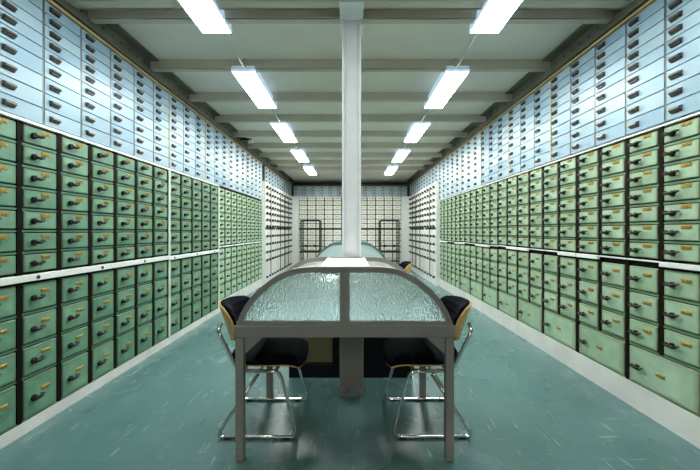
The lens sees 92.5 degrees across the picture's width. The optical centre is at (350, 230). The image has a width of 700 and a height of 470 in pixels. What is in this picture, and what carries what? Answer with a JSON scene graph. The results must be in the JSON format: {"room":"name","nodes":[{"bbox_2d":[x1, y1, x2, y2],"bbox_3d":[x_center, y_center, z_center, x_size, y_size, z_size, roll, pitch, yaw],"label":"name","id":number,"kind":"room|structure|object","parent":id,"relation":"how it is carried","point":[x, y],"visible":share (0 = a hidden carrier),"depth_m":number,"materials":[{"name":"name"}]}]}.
{"room":"bank vault","nodes":[
{"label":"bank vault","id":0,"kind":"room"},
{"bbox_2d":[0,269,699,469],"bbox_3d":[0.000,1.320,2.950,5.140,0.100,18.500,0,0,0],"label":"floor","id":1,"kind":"structure","parent":0,"point":[523,408],"depth_m":2.23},
{"bbox_2d":[0,110,169,435],"bbox_3d":[-2.220,0.249,2.618,0.460,1.889,2.235,0,0,0],"label":"tall cabinet","id":2,"kind":"object","parent":1,"relation":"on","point":[84,257],"visible":1,"depth_m":2.41,"materials":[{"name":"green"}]},
{"bbox_2d":[0,256,169,285],"bbox_3d":[-2.034,0.300,2.618,0.052,0.042,2.235,0,0,0],"label":"shelf","id":3,"kind":"object","parent":2,"relation":"attached to","point":[45,275],"depth_m":2.47,"materials":[{"name":"white metal"}]},
{"bbox_2d":[0,0,170,167],"bbox_3d":[-2.227,-1.126,2.680,0.446,0.860,2.160,0,0,0],"label":"upper cabinet","id":4,"kind":"object","parent":2,"relation":"on","point":[56,72],"visible":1,"depth_m":2.47,"materials":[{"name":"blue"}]},
{"bbox_2d":[0,278,261,448],"bbox_3d":[-2.240,1.181,4.150,0.420,0.178,7.100,0,0,0],"label":"baseboard","id":5,"kind":"structure","parent":1,"relation":"on","point":[25,427],"depth_m":2.69,"materials":[{"name":"white paint"}]},
{"bbox_2d":[218,186,262,301],"bbox_3d":[-2.223,0.198,6.410,0.455,1.786,2.540,0,0,0],"label":"tall cabinet","id":6,"kind":"object","parent":5,"relation":"on","point":[240,241],"visible":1,"depth_m":5.97,"materials":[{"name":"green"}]},
{"bbox_2d":[206,120,229,188],"bbox_3d":[-2.227,-1.126,5.150,0.446,0.860,0.920,0,0,0],"label":"upper cabinet","id":7,"kind":"object","parent":6,"relation":"on","point":[217,142],"visible":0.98,"depth_m":5.09,"materials":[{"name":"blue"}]},
{"bbox_2d":[229,138,246,194],"bbox_3d":[-2.229,-1.126,6.075,0.442,0.860,0.930,0,0,0],"label":"upper cabinet","id":8,"kind":"object","parent":6,"relation":"on","point":[238,154],"visible":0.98,"depth_m":6.02,"materials":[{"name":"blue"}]},
{"bbox_2d":[219,241,262,247],"bbox_3d":[-2.034,0.255,6.410,0.052,0.024,2.540,0,0,0],"label":"shelf","id":9,"kind":"object","parent":6,"relation":"attached to","point":[242,243],"depth_m":6.14,"materials":[{"name":"white metal"}]},
{"bbox_2d":[247,151,261,199],"bbox_3d":[-2.229,-1.126,7.110,0.442,0.860,1.140,0,0,0],"label":"upper cabinet","id":10,"kind":"object","parent":6,"relation":"on","point":[254,166],"visible":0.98,"depth_m":7.08,"materials":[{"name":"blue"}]},
{"bbox_2d":[168,168,218,337],"bbox_3d":[-2.220,0.249,4.438,0.460,1.889,1.405,0,0,0],"label":"tall cabinet","id":11,"kind":"object","parent":1,"relation":"on","point":[193,250],"visible":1,"depth_m":4.25,"materials":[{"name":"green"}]},
{"bbox_2d":[170,93,205,180],"bbox_3d":[-2.227,-1.126,4.225,0.446,0.860,0.930,0,0,0],"label":"upper cabinet","id":12,"kind":"object","parent":11,"relation":"on","point":[187,126],"visible":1,"depth_m":4.15,"materials":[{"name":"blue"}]},
{"bbox_2d":[169,249,218,259],"bbox_3d":[-2.034,0.310,4.438,0.052,0.042,1.405,0,0,0],"label":"shelf","id":13,"kind":"object","parent":11,"relation":"attached to","point":[193,254],"depth_m":4.31,"materials":[{"name":"white metal"}]},
{"bbox_2d":[217,295,308,439],"bbox_3d":[-0.584,0.868,2.270,0.586,0.817,0.483,0,0,0],"label":"chair","id":14,"kind":"object","parent":1,"relation":"on","point":[268,351],"visible":0.77,"depth_m":2.09,"materials":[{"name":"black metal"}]},
{"bbox_2d":[221,295,249,340],"bbox_3d":[-0.772,0.592,2.270,0.183,0.264,0.457,0,0,0],"label":"backrest","id":15,"kind":"object","parent":14,"relation":"on","point":[231,307],"depth_m":2.14,"materials":[{"name":"black fabric"}]},
{"bbox_2d":[232,337,308,366],"bbox_3d":[-0.526,0.817,2.270,0.470,0.094,0.470,0,0,0],"label":"seat cushion","id":16,"kind":"object","parent":14,"relation":"on","point":[268,351],"depth_m":2.14,"materials":[{"name":"black fabric"}]},
{"bbox_2d":[261,181,276,285],"bbox_3d":[-2.147,0.068,8.240,0.465,2.405,1.108,0,0,0],"label":"tall cabinet","id":17,"kind":"object","parent":1,"relation":"on","point":[269,191],"visible":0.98,"depth_m":8.01,"materials":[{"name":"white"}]},
{"bbox_2d":[276,188,291,275],"bbox_3d":[-2.147,0.068,9.965,0.465,2.405,2.338,0,0,0],"label":"tall cabinet","id":18,"kind":"object","parent":1,"relation":"on","point":[284,201],"visible":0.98,"depth_m":9.80,"materials":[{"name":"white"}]},
{"bbox_2d":[262,165,291,195],"bbox_3d":[-2.229,-1.347,9.740,0.442,0.412,3.520,0,0,0],"label":"upper cabinet","id":19,"kind":"object","parent":18,"relation":"on","point":[268,175],"visible":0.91,"depth_m":9.07,"materials":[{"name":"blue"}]},
{"bbox_2d":[292,196,298,265],"bbox_3d":[-1.841,0.068,11.217,0.238,2.405,0.165,0,0,0],"label":"trim","id":20,"kind":"structure","parent":1,"relation":"on","point":[295,199],"depth_m":11.13,"materials":[{"name":"white paint"}]},
{"bbox_2d":[300,220,321,260],"bbox_3d":[-1.240,0.470,10.568,0.640,1.600,0.536,0,0,0],"label":"step ladder","id":21,"kind":"object","parent":1,"relation":"on","point":[302,251],"visible":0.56,"depth_m":10.35,"materials":[{"name":"black metal"}]},
{"bbox_2d":[299,196,341,261],"bbox_3d":[-0.868,0.068,11.613,1.704,2.405,0.934,0,0,0],"label":"tall cabinet","id":22,"kind":"object","parent":1,"relation":"on","point":[327,209],"visible":0.66,"depth_m":11.16,"materials":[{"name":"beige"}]},
{"bbox_2d":[234,257,454,460],"bbox_3d":[-0.032,0.735,2.199,1.212,1.069,0.721,0,0,0],"label":"desk","id":23,"kind":"object","parent":1,"relation":"on","point":[316,296],"visible":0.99,"depth_m":1.85,"materials":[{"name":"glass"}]},
{"bbox_2d":[289,337,411,377],"bbox_3d":[0.000,0.943,3.055,1.060,0.655,0.340,0,0,0],"label":"base cabinet","id":24,"kind":"object","parent":1,"relation":"on","point":[323,358],"visible":0.15,"depth_m":2.88,"materials":[{"name":"black paint"}]},
{"bbox_2d":[316,241,385,258],"bbox_3d":[0.000,0.735,5.780,1.212,1.069,0.721,0,0,0],"label":"desk","id":25,"kind":"object","parent":1,"relation":"on","point":[334,249],"visible":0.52,"depth_m":5.43,"materials":[{"name":"glass"}]},
{"bbox_2d":[339,0,363,396],"bbox_3d":[0.008,-0.182,2.560,0.192,2.905,0.380,0,0,0],"label":"support column","id":26,"kind":"structure","parent":1,"relation":"on","point":[351,382],"depth_m":2.57,"materials":[{"name":"grey metal"}]},
{"bbox_2d":[361,196,400,262],"bbox_3d":[0.838,0.068,11.613,1.704,2.405,0.934,0,0,0],"label":"tall cabinet","id":27,"kind":"object","parent":1,"relation":"on","point":[374,209],"visible":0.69,"depth_m":11.16,"materials":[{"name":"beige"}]},
{"bbox_2d":[378,220,399,264],"bbox_3d":[1.210,0.470,10.568,0.640,1.600,0.536,0,0,0],"label":"step ladder","id":28,"kind":"object","parent":1,"relation":"on","point":[397,251],"visible":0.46,"depth_m":10.35,"materials":[{"name":"black metal"}]},
{"bbox_2d":[401,196,408,261],"bbox_3d":[1.826,0.068,11.217,0.268,2.405,0.165,0,0,0],"label":"trim","id":29,"kind":"structure","parent":1,"relation":"on","point":[404,199],"depth_m":11.13,"materials":[{"name":"white paint"}]},
{"bbox_2d":[399,261,412,273],"bbox_3d":[0.628,0.868,4.980,0.586,0.817,0.483,0,0,0],"label":"chair","id":30,"kind":"object","parent":1,"relation":"on","point":[406,265],"visible":0.25,"depth_m":4.87,"materials":[{"name":"black fabric"}]},
{"bbox_2d":[399,261,411,268],"bbox_3d":[0.816,0.592,4.980,0.183,0.264,0.457,0,0,0],"label":"cushion","id":31,"kind":"object","parent":30,"relation":"on","point":[405,264],"depth_m":4.97,"materials":[{"name":"black fabric"}]},
{"bbox_2d":[409,188,423,277],"bbox_3d":[2.147,0.068,10.005,0.465,2.405,2.258,0,0,0],"label":"tall cabinet","id":32,"kind":"object","parent":1,"relation":"on","point":[416,201],"visible":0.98,"depth_m":9.84,"materials":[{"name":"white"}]},
{"bbox_2d":[409,163,438,195],"bbox_3d":[2.229,-1.347,9.580,0.442,0.412,3.840,0,0,0],"label":"upper cabinet","id":33,"kind":"object","parent":32,"relation":"on","point":[432,175],"visible":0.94,"depth_m":9.07,"materials":[{"name":"metal"}]},
{"bbox_2d":[383,295,472,439],"bbox_3d":[0.516,0.868,2.274,0.586,0.817,0.483,0,0,0],"label":"chair","id":34,"kind":"object","parent":1,"relation":"on","point":[397,351],"visible":0.74,"depth_m":2.10,"materials":[{"name":"black fabric"}]},
{"bbox_2d":[383,337,457,366],"bbox_3d":[0.458,0.817,2.274,0.470,0.094,0.470,0,0,0],"label":"seat cushion","id":35,"kind":"object","parent":34,"relation":"on","point":[397,351],"depth_m":2.14,"materials":[{"name":"black fabric"}]},
{"bbox_2d":[440,295,469,339],"bbox_3d":[0.704,0.592,2.274,0.183,0.264,0.457,0,0,0],"label":"cushion","id":36,"kind":"object","parent":34,"relation":"on","point":[458,307],"depth_m":2.14,"materials":[{"name":"black fabric"}]},
{"bbox_2d":[424,181,440,285],"bbox_3d":[2.147,0.068,8.270,0.465,2.405,1.208,0,0,0],"label":"tall cabinet","id":37,"kind":"object","parent":1,"relation":"on","point":[432,205],"visible":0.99,"depth_m":8.01,"materials":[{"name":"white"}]},
{"bbox_2d":[439,278,699,448],"bbox_3d":[2.240,1.181,4.130,0.420,0.178,7.060,0,0,0],"label":"baseboard","id":38,"kind":"structure","parent":1,"relation":"on","point":[681,422],"depth_m":2.65,"materials":[{"name":"white paint"}]},
{"bbox_2d":[440,194,459,288],"bbox_3d":[2.223,0.198,6.890,0.455,1.786,1.340,0,0,0],"label":"tall cabinet","id":39,"kind":"object","parent":38,"relation":"on","point":[450,207],"visible":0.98,"depth_m":6.80,"materials":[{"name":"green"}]},
{"bbox_2d":[439,146,461,199],"bbox_3d":[2.229,-1.126,6.890,0.442,0.860,1.540,0,0,0],"label":"upper cabinet","id":40,"kind":"object","parent":39,"relation":"on","point":[450,166],"visible":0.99,"depth_m":6.80,"materials":[{"name":"metal"}]},
{"bbox_2d":[459,181,497,308],"bbox_3d":[2.220,0.198,5.418,0.460,1.786,1.605,0,0,0],"label":"tall cabinet","id":41,"kind":"object","parent":38,"relation":"on","point":[478,218],"visible":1,"depth_m":5.25,"materials":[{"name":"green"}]},
{"bbox_2d":[461,131,481,191],"bbox_3d":[2.229,-1.126,5.665,0.442,0.860,0.910,0,0,0],"label":"upper cabinet","id":42,"kind":"object","parent":41,"relation":"on","point":[470,150],"visible":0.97,"depth_m":5.62,"materials":[{"name":"metal"}]},
{"bbox_2d":[475,244,489,246],"bbox_3d":[2.037,0.230,5.150,0.046,0.032,0.527,0,0,0],"label":"shelf","id":43,"kind":"object","parent":41,"relation":"attached to","point":[477,245],"depth_m":5.12,"materials":[{"name":"white metal"}]},
{"bbox_2d":[480,109,508,185],"bbox_3d":[2.227,-1.126,4.755,0.446,0.860,0.910,0,0,0],"label":"upper cabinet","id":44,"kind":"object","parent":41,"relation":"on","point":[494,136],"visible":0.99,"depth_m":4.69,"materials":[{"name":"metal"}]},
{"bbox_2d":[497,154,577,351],"bbox_3d":[2.220,0.198,3.808,0.460,1.786,1.615,0,0,0],"label":"tall cabinet","id":45,"kind":"object","parent":38,"relation":"on","point":[537,213],"visible":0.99,"depth_m":3.56,"materials":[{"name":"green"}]},
{"bbox_2d":[506,246,528,250],"bbox_3d":[2.037,0.220,4.077,0.046,0.032,0.530,0,0,0],"label":"shelf","id":46,"kind":"object","parent":45,"relation":"attached to","point":[509,248],"depth_m":4.06,"materials":[{"name":"white metal"}]},
{"bbox_2d":[508,78,549,175],"bbox_3d":[2.227,-1.126,3.850,0.446,0.860,0.900,0,0,0],"label":"upper cabinet","id":47,"kind":"object","parent":45,"relation":"on","point":[528,118],"visible":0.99,"depth_m":3.78,"materials":[{"name":"blue metal"}]},
{"bbox_2d":[557,251,575,256],"bbox_3d":[2.037,0.220,3.135,0.046,0.032,0.261,0,0,0],"label":"shelf","id":48,"kind":"object","parent":45,"relation":"attached to","point":[560,253],"depth_m":3.14,"materials":[{"name":"white metal"}]},
{"bbox_2d":[576,112,699,417],"bbox_3d":[2.220,0.198,2.195,0.460,1.786,1.610,0,0,0],"label":"tall cabinet","id":49,"kind":"object","parent":38,"relation":"on","point":[638,255],"visible":1,"depth_m":2.31,"materials":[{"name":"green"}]},
{"bbox_2d":[576,253,598,258],"bbox_3d":[2.037,0.220,2.866,0.046,0.032,0.260,0,0,0],"label":"shelf","id":50,"kind":"object","parent":49,"relation":"attached to","point":[580,255],"depth_m":2.86,"materials":[{"name":"white metal"}]},
{"bbox_2d":[549,0,699,161],"bbox_3d":[2.227,-1.126,2.470,0.446,0.860,1.860,0,0,0],"label":"upper cabinet","id":51,"kind":"object","parent":49,"relation":"on","point":[643,73],"visible":1,"depth_m":2.40,"materials":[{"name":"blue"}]},
{"bbox_2d":[659,262,699,270],"bbox_3d":[2.037,0.220,1.927,0.046,0.032,0.529,0,0,0],"label":"shelf","id":52,"kind":"object","parent":49,"relation":"attached to","point":[669,266],"depth_m":2.06,"materials":[{"name":"white metal"}]},
{"bbox_2d":[119,24,581,182],"bbox_3d":[0.000,-1.780,2.950,5.140,0.100,18.500,0,0,0],"label":"ceiling","id":53,"kind":"structure","parent":0,"point":[163,41],"depth_m":3.67,"materials":[{"name":"white paint"}]},
{"bbox_2d":[52,0,293,184],"bbox_3d":[-1.990,-1.647,2.710,0.100,0.165,17.820,0,0,0],"label":"trim","id":54,"kind":"structure","parent":53,"relation":"attached to","point":[114,35],"depth_m":3.36,"materials":[{"name":"brown metal"}]},
{"bbox_2d":[238,137,253,143],"bbox_3d":[-1.883,-1.609,6.026,0.257,0.132,0.164,0,0,0],"label":"security camera","id":55,"kind":"object","parent":54,"relation":"attached to","point":[250,140],"visible":0.98,"depth_m":6.04,"materials":[{"name":"brown metal"}]},
{"bbox_2d":[178,0,231,33],"bbox_3d":[-1.085,-1.666,2.210,0.242,0.128,1.044,0,0,0],"label":"ceiling lamp","id":56,"kind":"object","parent":53,"relation":"attached to","point":[207,16],"visible":0.98,"depth_m":2.51,"materials":[{"name":"grey plastic"}]},
{"bbox_2d":[223,34,245,67],"bbox_3d":[-1.051,-1.670,3.058,0.027,0.120,0.652,0,0,-1],"label":"conduit","id":57,"kind":"object","parent":53,"relation":"attached to","point":[224,35],"visible":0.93,"depth_m":3.06,"materials":[{"name":"grey metal"}]},
{"bbox_2d":[231,66,276,107],"bbox_3d":[-1.085,-1.666,3.890,0.242,0.128,1.024,0,0,0],"label":"ceiling lamp","id":58,"kind":"object","parent":53,"relation":"attached to","point":[252,81],"visible":0.96,"depth_m":3.75,"materials":[{"name":"grey plastic"}]},
{"bbox_2d":[270,122,296,141],"bbox_3d":[-1.085,-1.666,5.560,0.242,0.128,1.064,0,0,0],"label":"ceiling lamp","id":59,"kind":"object","parent":53,"relation":"attached to","point":[284,130],"visible":0.86,"depth_m":5.42,"materials":[{"name":"grey plastic"}]},
{"bbox_2d":[290,149,308,161],"bbox_3d":[-1.085,-1.666,7.295,0.242,0.128,1.134,0,0,0],"label":"ceiling lamp","id":60,"kind":"object","parent":53,"relation":"attached to","point":[300,154],"visible":0.82,"depth_m":7.15,"materials":[{"name":"grey plastic"}]},
{"bbox_2d":[303,164,316,174],"bbox_3d":[-1.085,-1.666,9.060,0.242,0.128,1.144,0,0,0],"label":"ceiling lamp","id":61,"kind":"object","parent":53,"relation":"attached to","point":[310,170],"visible":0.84,"depth_m":8.80,"materials":[{"name":"grey plastic"}]},
{"bbox_2d":[304,167,315,174],"bbox_3d":[-1.085,-1.603,9.059,0.220,0.004,1.114,0,0,0],"label":"diffuser","id":62,"kind":"object","parent":61,"relation":"attached to","point":[310,170],"depth_m":8.96,"materials":[{"name":"white plastic"}]},
{"bbox_2d":[66,0,634,23],"bbox_3d":[0.000,-1.683,2.515,4.260,0.095,0.270,0,0,0],"label":"ceiling beam","id":63,"kind":"structure","parent":53,"relation":"attached to","point":[99,11],"depth_m":2.58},
{"bbox_2d":[150,59,550,71],"bbox_3d":[0.000,-1.683,3.419,4.260,0.095,0.074,0,0,0],"label":"ceiling beam","id":64,"kind":"structure","parent":53,"relation":"attached to","point":[164,65],"depth_m":3.39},
{"bbox_2d":[189,92,511,101],"bbox_3d":[0.000,-1.683,4.225,4.260,0.095,0.074,0,0,0],"label":"ceiling beam","id":65,"kind":"structure","parent":53,"relation":"attached to","point":[198,96],"depth_m":4.19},
{"bbox_2d":[215,115,485,121],"bbox_3d":[0.000,-1.683,5.031,4.260,0.095,0.074,0,0,0],"label":"ceiling beam","id":66,"kind":"structure","parent":53,"relation":"attached to","point":[222,118],"depth_m":5.00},
{"bbox_2d":[248,143,452,148],"bbox_3d":[0.000,-1.683,6.643,4.260,0.095,0.074,0,0,0],"label":"ceiling beam","id":67,"kind":"structure","parent":53,"relation":"attached to","point":[253,145],"depth_m":6.61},
{"bbox_2d":[234,131,466,136],"bbox_3d":[0.000,-1.683,5.837,4.260,0.095,0.074,0,0,0],"label":"ceiling beam","id":68,"kind":"structure","parent":53,"relation":"attached to","point":[240,133],"depth_m":5.80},
{"bbox_2d":[259,152,441,156],"bbox_3d":[0.000,-1.683,7.449,4.260,0.095,0.074,0,0,0],"label":"ceiling beam","id":69,"kind":"structure","parent":53,"relation":"attached to","point":[264,154],"depth_m":7.42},
{"bbox_2d":[268,160,432,163],"bbox_3d":[0.000,-1.683,8.255,4.260,0.095,0.074,0,0,0],"label":"ceiling beam","id":70,"kind":"structure","parent":53,"relation":"attached to","point":[271,161],"depth_m":8.22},
{"bbox_2d":[275,166,425,169],"bbox_3d":[0.000,-1.683,9.061,4.260,0.095,0.074,0,0,0],"label":"ceiling beam","id":71,"kind":"structure","parent":53,"relation":"attached to","point":[278,167],"depth_m":9.03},
{"bbox_2d":[384,164,397,174],"bbox_3d":[1.085,-1.666,9.060,0.242,0.128,1.144,0,0,0],"label":"ceiling lamp","id":72,"kind":"object","parent":53,"relation":"attached to","point":[390,170],"visible":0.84,"depth_m":8.80,"materials":[{"name":"grey plastic"}]},
{"bbox_2d":[385,167,396,174],"bbox_3d":[1.085,-1.603,9.059,0.220,0.004,1.114,0,0,0],"label":"diffuser","id":73,"kind":"object","parent":72,"relation":"attached to","point":[390,170],"depth_m":8.96,"materials":[{"name":"white plastic"}]},
{"bbox_2d":[392,149,410,161],"bbox_3d":[1.085,-1.666,7.295,0.242,0.128,1.134,0,0,0],"label":"ceiling lamp","id":74,"kind":"object","parent":53,"relation":"attached to","point":[400,154],"visible":0.82,"depth_m":7.15,"materials":[{"name":"grey plastic"}]},
{"bbox_2d":[404,122,430,141],"bbox_3d":[1.085,-1.666,5.560,0.242,0.128,1.064,0,0,0],"label":"ceiling lamp","id":75,"kind":"object","parent":53,"relation":"attached to","point":[416,130],"visible":0.86,"depth_m":5.42,"materials":[{"name":"grey plastic"}]},
{"bbox_2d":[424,66,469,107],"bbox_3d":[1.085,-1.666,3.890,0.242,0.128,1.024,0,0,0],"label":"ceiling lamp","id":76,"kind":"object","parent":53,"relation":"attached to","point":[448,81],"visible":0.96,"depth_m":3.75,"materials":[{"name":"grey plastic"}]},
{"bbox_2d":[455,34,477,67],"bbox_3d":[1.051,-1.670,3.058,0.027,0.120,0.652,0,0,1],"label":"conduit","id":77,"kind":"object","parent":53,"relation":"attached to","point":[475,35],"visible":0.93,"depth_m":3.05,"materials":[{"name":"grey metal"}]},
{"bbox_2d":[469,0,522,33],"bbox_3d":[1.085,-1.666,2.210,0.242,0.128,1.044,0,0,0],"label":"ceiling lamp","id":78,"kind":"object","parent":53,"relation":"attached to","point":[494,14],"visible":0.98,"depth_m":2.51,"materials":[{"name":"grey plastic"}]},
{"bbox_2d":[407,0,648,184],"bbox_3d":[1.990,-1.647,2.710,0.100,0.165,17.820,0,0,0],"label":"trim","id":79,"kind":"structure","parent":53,"relation":"attached to","point":[585,35],"depth_m":3.37,"materials":[{"name":"brown metal"}]},
{"bbox_2d":[292,183,408,195],"bbox_3d":[0.000,-0.230,12.150,4.940,3.000,0.100,0,0,0],"label":"wall","id":80,"kind":"structure","parent":0,"point":[293,184],"depth_m":12.10,"materials":[{"name":"grey paint"}]},
{"bbox_2d":[294,186,406,195],"bbox_3d":[0.000,-1.347,11.819,3.940,0.412,0.442,0,0,0],"label":"upper cabinet","id":81,"kind":"object","parent":80,"relation":"attached to","point":[298,190],"visible":0.74,"depth_m":11.62,"materials":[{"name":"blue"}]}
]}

